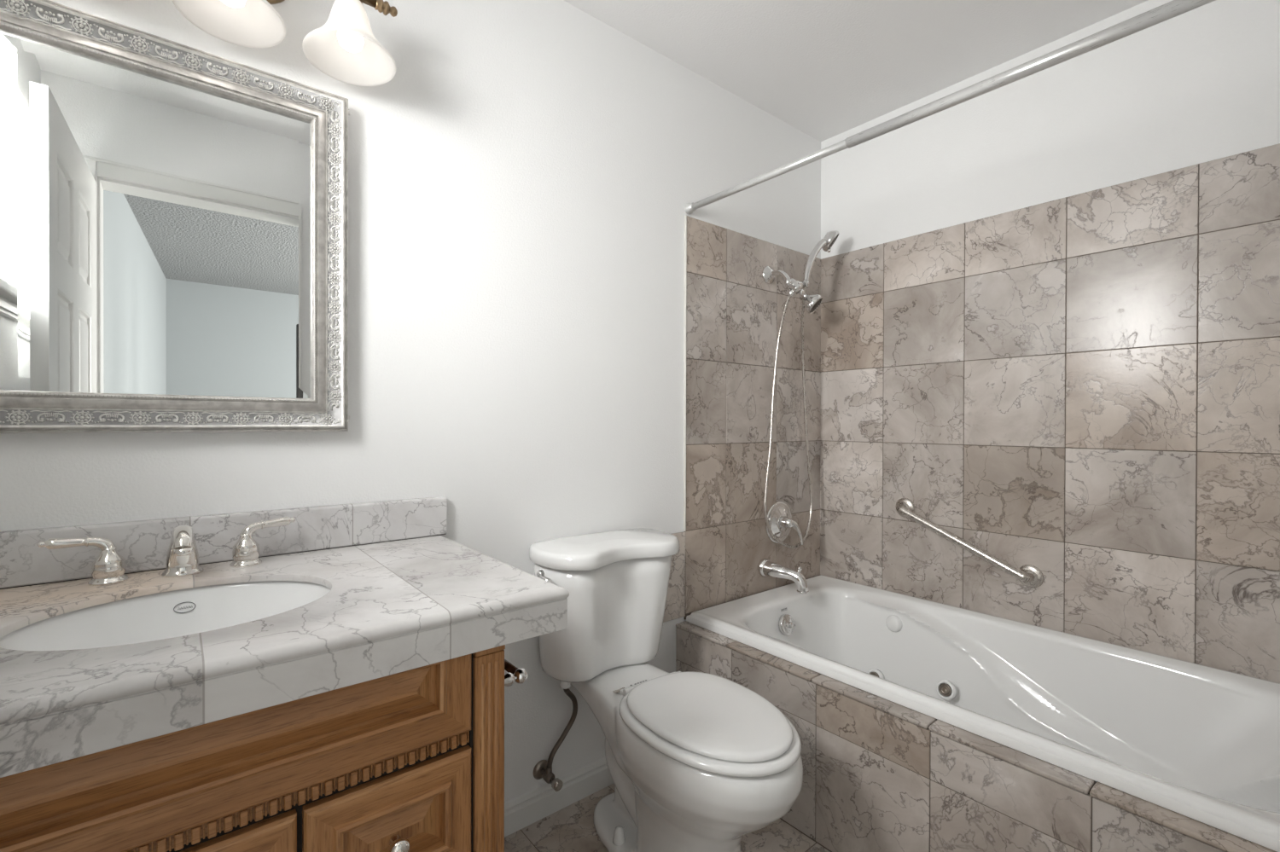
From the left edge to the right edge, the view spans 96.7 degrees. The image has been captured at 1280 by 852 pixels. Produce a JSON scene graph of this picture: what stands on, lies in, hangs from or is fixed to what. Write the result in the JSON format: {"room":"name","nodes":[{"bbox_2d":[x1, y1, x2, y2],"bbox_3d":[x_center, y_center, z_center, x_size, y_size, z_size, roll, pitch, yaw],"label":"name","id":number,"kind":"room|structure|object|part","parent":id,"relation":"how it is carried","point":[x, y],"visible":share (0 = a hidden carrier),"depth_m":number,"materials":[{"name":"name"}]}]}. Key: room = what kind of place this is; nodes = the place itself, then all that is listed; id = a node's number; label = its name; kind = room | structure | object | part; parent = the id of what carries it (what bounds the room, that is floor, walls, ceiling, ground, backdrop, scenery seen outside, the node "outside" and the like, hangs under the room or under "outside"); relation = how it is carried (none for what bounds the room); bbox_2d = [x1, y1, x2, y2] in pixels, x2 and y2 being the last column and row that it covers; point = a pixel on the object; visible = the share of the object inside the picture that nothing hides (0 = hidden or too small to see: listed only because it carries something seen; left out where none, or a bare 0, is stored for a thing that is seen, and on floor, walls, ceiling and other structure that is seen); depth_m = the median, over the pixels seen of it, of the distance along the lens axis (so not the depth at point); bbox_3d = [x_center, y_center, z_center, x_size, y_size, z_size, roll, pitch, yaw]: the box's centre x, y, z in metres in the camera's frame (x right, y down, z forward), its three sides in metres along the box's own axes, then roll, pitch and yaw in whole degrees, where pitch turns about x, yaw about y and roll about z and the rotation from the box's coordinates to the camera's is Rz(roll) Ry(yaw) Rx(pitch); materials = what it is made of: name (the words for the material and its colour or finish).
{"room":"bathroom","nodes":[
{"label":"bathroom","id":0,"kind":"room"},
{"bbox_2d":[0,0,820,802],"bbox_3d":[-0.238,-0.065,1.761,2.840,2.400,0.130,0,0,-39],"label":"wall","id":1,"kind":"structure","parent":0,"point":[544,342],"depth_m":1.64,"materials":[{"name":"white paint"}]},
{"bbox_2d":[0,0,349,433],"bbox_3d":[-0.907,-0.366,1.114,0.615,0.756,0.042,0,0,-39],"label":"framed mirror","id":2,"kind":"object","parent":1,"relation":"attached to","point":[174,215],"visible":1,"depth_m":1.10,"materials":[{"name":"silver metal"}]},
{"bbox_2d":[0,496,446,588],"bbox_3d":[-0.851,0.229,1.176,0.906,0.095,0.020,0,0,-39],"label":"backsplash","id":3,"kind":"structure","parent":1,"relation":"attached to","point":[144,545],"depth_m":1.16,"materials":[{"name":"white stone"}]},
{"bbox_2d":[172,0,285,48],"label":"vanity light","id":4,"kind":"object","parent":1,"relation":"attached to","point":[246,23],"depth_m":1.13,"materials":[{"name":"white glass"}]},
{"bbox_3d":[-0.777,-0.842,1.081,0.178,0.134,0.178,0,0,-39],"label":"lamp shade","id":5,"kind":"part","parent":4,"relation":"part of","materials":[{"name":"white glass"}]},
{"bbox_2d":[220,0,246,7],"bbox_3d":[-0.780,-0.868,1.084,0.052,0.130,0.055,0,0,-39],"label":"bulb","id":6,"kind":"object","parent":4,"relation":"attached to","point":[233,3],"depth_m":1.09,"materials":[{"name":"white"}]},
{"bbox_2d":[302,0,397,86],"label":"vanity light","id":7,"kind":"object","parent":1,"relation":"attached to","point":[343,44],"depth_m":1.23,"materials":[{"name":"white glass"}]},
{"bbox_3d":[-0.616,-0.842,1.213,0.178,0.134,0.178,0,0,-39],"label":"lamp shade","id":8,"kind":"part","parent":7,"relation":"part of","materials":[{"name":"white glass"}]},
{"bbox_2d":[337,0,364,52],"bbox_3d":[-0.619,-0.868,1.216,0.052,0.130,0.055,0,0,-39],"label":"bulb","id":9,"kind":"object","parent":7,"relation":"attached to","point":[352,43],"depth_m":1.20,"materials":[{"name":"white"}]},
{"bbox_2d":[532,680,577,791],"bbox_3d":[-0.248,0.865,1.621,0.125,0.324,0.099,0,0,9],"label":"supply valve","id":10,"kind":"object","parent":1,"relation":"attached to","point":[543,770],"visible":0.98,"depth_m":1.62,"materials":[{"name":"silver metal"}]},
{"bbox_3d":[-0.236,1.005,1.599,0.030,0.030,0.041,0,0,-39],"label":"handle","id":11,"kind":"part","parent":10,"relation":"part of","materials":[{"name":"silver metal"}]},
{"bbox_2d":[504,757,613,837],"bbox_3d":[-0.239,1.093,1.689,0.916,0.086,0.013,0,0,-39],"label":"baseboard","id":12,"kind":"structure","parent":1,"relation":"attached to","point":[529,808],"depth_m":1.67,"materials":[{"name":"white paint"}]},
{"bbox_3d":[0.362,-0.035,2.175,1.131,1.413,0.008,0,0,-39],"label":"tile panel","id":13,"kind":"part","parent":1,"relation":"part of","materials":[{"name":"tile"}]},
{"bbox_2d":[757,558,808,593],"bbox_3d":[0.568,0.583,2.232,0.198,0.106,0.073,0,0,34],"label":"tub spout","id":14,"kind":"object","parent":1,"relation":"attached to","point":[765,567],"visible":1,"depth_m":2.21,"materials":[{"name":"silver metal"}]},
{"bbox_3d":[0.614,0.555,2.190,0.019,0.031,0.019,0,0,-39],"label":"diverter knob","id":15,"kind":"part","parent":14,"relation":"part of","materials":[{"name":"silver metal"}]},
{"bbox_2d":[765,501,803,545],"bbox_3d":[0.596,0.396,2.307,0.172,0.172,0.088,0,0,-39],"label":"shower valve","id":16,"kind":"object","parent":1,"relation":"attached to","point":[779,515],"visible":0.97,"depth_m":2.31,"materials":[{"name":"silver metal"}]},
{"bbox_3d":[0.614,0.424,2.309,0.080,0.113,0.068,0,0,-39],"label":"lever","id":17,"kind":"part","parent":16,"relation":"part of","materials":[{"name":"silver metal"}]},
{"bbox_2d":[762,230,839,548],"bbox_3d":[0.642,-0.148,2.278,0.343,1.288,0.171,0,0,-33],"label":"shower head","id":18,"kind":"object","parent":1,"relation":"attached to","point":[811,303],"visible":1,"depth_m":2.25},
{"bbox_3d":[0.553,-0.593,2.243,0.074,0.102,0.123,0,0,-39],"label":"shower arm","id":19,"kind":"part","parent":18,"relation":"part of","materials":[{"name":"silver metal"}]},
{"bbox_2d":[684,0,1215,214],"bbox_3d":[0.652,-0.765,1.430,0.037,0.037,1.520,0,0,-39],"label":"curtain rod","id":20,"kind":"object","parent":1,"relation":"attached to","point":[1171,9],"visible":1,"depth_m":1.26,"materials":[{"name":"white metal"}]},
{"bbox_2d":[504,783,831,851],"bbox_3d":[0.274,1.170,1.136,2.840,0.060,1.760,0,0,-39],"label":"floor","id":21,"kind":"structure","parent":0,"point":[571,829],"depth_m":1.57,"materials":[{"name":"tile"}]},
{"bbox_2d":[0,645,505,851],"bbox_3d":[-0.702,0.721,0.901,0.788,0.835,0.621,0,0,-39],"label":"vanity cabinet","id":22,"kind":"object","parent":21,"relation":"on","point":[411,760],"visible":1,"depth_m":0.76,"materials":[{"name":"brown wood"}]},
{"bbox_3d":[-0.541,0.768,0.681,0.226,0.512,0.025,0,0,-39],"label":"door","id":23,"kind":"part","parent":22,"relation":"part of","materials":[{"name":"brown wood"}]},
{"bbox_2d":[0,496,569,778],"bbox_3d":[-0.664,0.268,0.947,0.906,0.168,0.613,0,0,-39],"label":"countertop","id":24,"kind":"structure","parent":22,"relation":"on","point":[404,596],"depth_m":0.87,"materials":[{"name":"white stone"}]},
{"bbox_2d":[0,581,330,651],"bbox_3d":[-0.712,0.374,0.893,0.433,0.160,0.349,0,0,-39],"label":"sink","id":25,"kind":"object","parent":24,"relation":"in","point":[181,613],"visible":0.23,"depth_m":0.99,"materials":[{"name":"white ceramic"}]},
{"bbox_2d":[37,516,295,586],"bbox_3d":[-0.848,0.231,1.052,0.377,0.096,0.129,0,0,-39],"label":"faucet","id":26,"kind":"object","parent":24,"relation":"on","point":[108,568],"visible":1,"depth_m":1.02,"materials":[{"name":"silver metal"}]},
{"bbox_3d":[-0.976,0.208,0.989,0.021,0.035,0.098,0,0,43],"label":"lever","id":27,"kind":"part","parent":26,"relation":"part of","materials":[{"name":"silver metal"}]},
{"bbox_3d":[-0.950,0.247,1.018,0.054,0.064,0.054,0,0,-39],"label":"handle","id":28,"kind":"part","parent":26,"relation":"part of","materials":[{"name":"silver metal"}]},
{"bbox_3d":[-0.843,0.231,1.050,0.062,0.096,0.120,0,0,-39],"label":"spout","id":29,"kind":"part","parent":26,"relation":"part of","materials":[{"name":"silver metal"}]},
{"bbox_3d":[-0.793,0.246,1.146,0.054,0.064,0.054,0,0,-39],"label":"handle","id":30,"kind":"part","parent":26,"relation":"part of","materials":[{"name":"silver metal"}]},
{"bbox_3d":[-0.766,0.208,1.174,0.021,0.035,0.098,0,0,43],"label":"lever","id":31,"kind":"part","parent":26,"relation":"part of","materials":[{"name":"silver metal"}]},
{"bbox_3d":[-0.541,0.492,0.685,0.697,0.020,0.014,0,0,-39],"label":"dentil molding","id":32,"kind":"part","parent":22,"relation":"part of","materials":[{"name":"brown wood"}]},
{"bbox_3d":[-0.357,0.598,0.830,0.232,0.172,0.025,0,0,-39],"label":"drawer","id":33,"kind":"part","parent":22,"relation":"part of","materials":[{"name":"brown wood"}]},
{"bbox_3d":[-0.345,0.600,0.811,0.029,0.029,0.032,0,0,-39],"label":"knob","id":34,"kind":"part","parent":22,"relation":"part of","materials":[{"name":"silver metal"}]},
{"bbox_3d":[-0.247,0.672,0.927,0.050,0.735,0.021,0,0,-39],"label":"fluted post","id":35,"kind":"part","parent":22,"relation":"part of","materials":[{"name":"brown wood"}]},
{"bbox_2d":[504,659,527,686],"bbox_3d":[-0.276,0.449,1.059,0.073,0.034,0.169,0,0,-39],"label":"toilet paper holder","id":36,"kind":"object","parent":22,"relation":"attached to","point":[519,676],"visible":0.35,"depth_m":1.01,"materials":[{"name":"silver metal"}]},
{"bbox_3d":[-0.233,0.449,1.007,0.073,0.034,0.034,0,0,-39],"label":"arm","id":37,"kind":"part","parent":36,"relation":"part of","materials":[{"name":"silver metal"}]},
{"bbox_2d":[529,528,802,851],"bbox_3d":[0.055,0.736,1.448,0.473,0.804,0.765,0,0,-36],"label":"toilet","id":38,"kind":"object","parent":21,"relation":"on","point":[697,762],"visible":0.99,"depth_m":1.42,"materials":[{"name":"white ceramic"}]},
{"bbox_3d":[-0.256,0.402,1.517,0.022,0.026,0.080,0,0,-27],"label":"flush lever","id":39,"kind":"part","parent":38,"relation":"part of","materials":[{"name":"silver metal"}]},
{"bbox_3d":[-0.094,0.536,1.664,0.423,0.329,0.221,0,0,-36],"label":"tank","id":40,"kind":"part","parent":38,"relation":"part of","materials":[{"name":"white ceramic"}]},
{"bbox_3d":[-0.088,0.353,1.655,0.454,0.042,0.244,0,0,-36],"label":"tank lid","id":41,"kind":"part","parent":38,"relation":"part of","materials":[{"name":"white ceramic"}]},
{"bbox_3d":[0.096,0.920,1.451,0.352,0.436,0.711,0,0,-36],"label":"bowl","id":42,"kind":"part","parent":38,"relation":"part of","materials":[{"name":"white ceramic"}]},
{"bbox_3d":[0.166,0.700,1.356,0.352,0.020,0.462,0,0,-36],"label":"seat","id":43,"kind":"part","parent":38,"relation":"part of","materials":[{"name":"white plastic"}]},
{"bbox_3d":[0.166,0.680,1.356,0.318,0.017,0.428,0,0,-36],"label":"seat lid","id":44,"kind":"part","parent":38,"relation":"part of","materials":[{"name":"white plastic"}]},
{"bbox_2d":[675,621,1276,851],"bbox_3d":[0.625,0.918,1.420,0.057,0.444,1.519,0,0,-39],"label":"tub apron","id":45,"kind":"object","parent":21,"relation":"on","point":[881,775],"visible":0.91,"depth_m":1.34,"materials":[{"name":"tile"}]},
{"bbox_2d":[686,575,1279,851],"bbox_3d":[0.959,0.857,1.688,0.824,0.390,1.511,0,0,-39],"label":"bathtub","id":46,"kind":"object","parent":21,"relation":"on","point":[1198,742],"visible":0.56,"depth_m":1.69,"materials":[{"name":"white ceramic"}]},
{"bbox_3d":[0.560,0.744,2.126,0.044,0.026,0.028,0,0,-39],"label":"overflow lever","id":47,"kind":"part","parent":46,"relation":"part of","materials":[{"name":"silver metal"}]},
{"bbox_3d":[0.967,0.750,2.157,0.050,0.065,0.060,0,0,-39],"label":"air control knob","id":48,"kind":"part","parent":46,"relation":"part of","materials":[{"name":"white plastic"}]},
{"bbox_2d":[563,0,1147,141],"bbox_3d":[0.281,-1.310,1.124,2.840,0.100,1.760,0,0,-39],"label":"ceiling","id":49,"kind":"structure","parent":0,"point":[826,69],"depth_m":1.87,"materials":[{"name":"white paint"}]},
{"bbox_2d":[820,0,1279,683],"bbox_3d":[1.328,-0.061,1.988,0.128,2.400,1.520,0,0,-39],"label":"wall","id":50,"kind":"structure","parent":0,"point":[1050,303],"depth_m":1.81,"materials":[{"name":"tile"}]},
{"bbox_2d":[895,498,1044,587],"bbox_3d":[1.154,0.412,2.054,0.060,0.258,0.501,0,0,-39],"label":"grab bar","id":51,"kind":"object","parent":50,"relation":"attached to","point":[1030,576],"visible":1,"depth_m":1.99,"materials":[{"name":"silver metal"}]}
]}

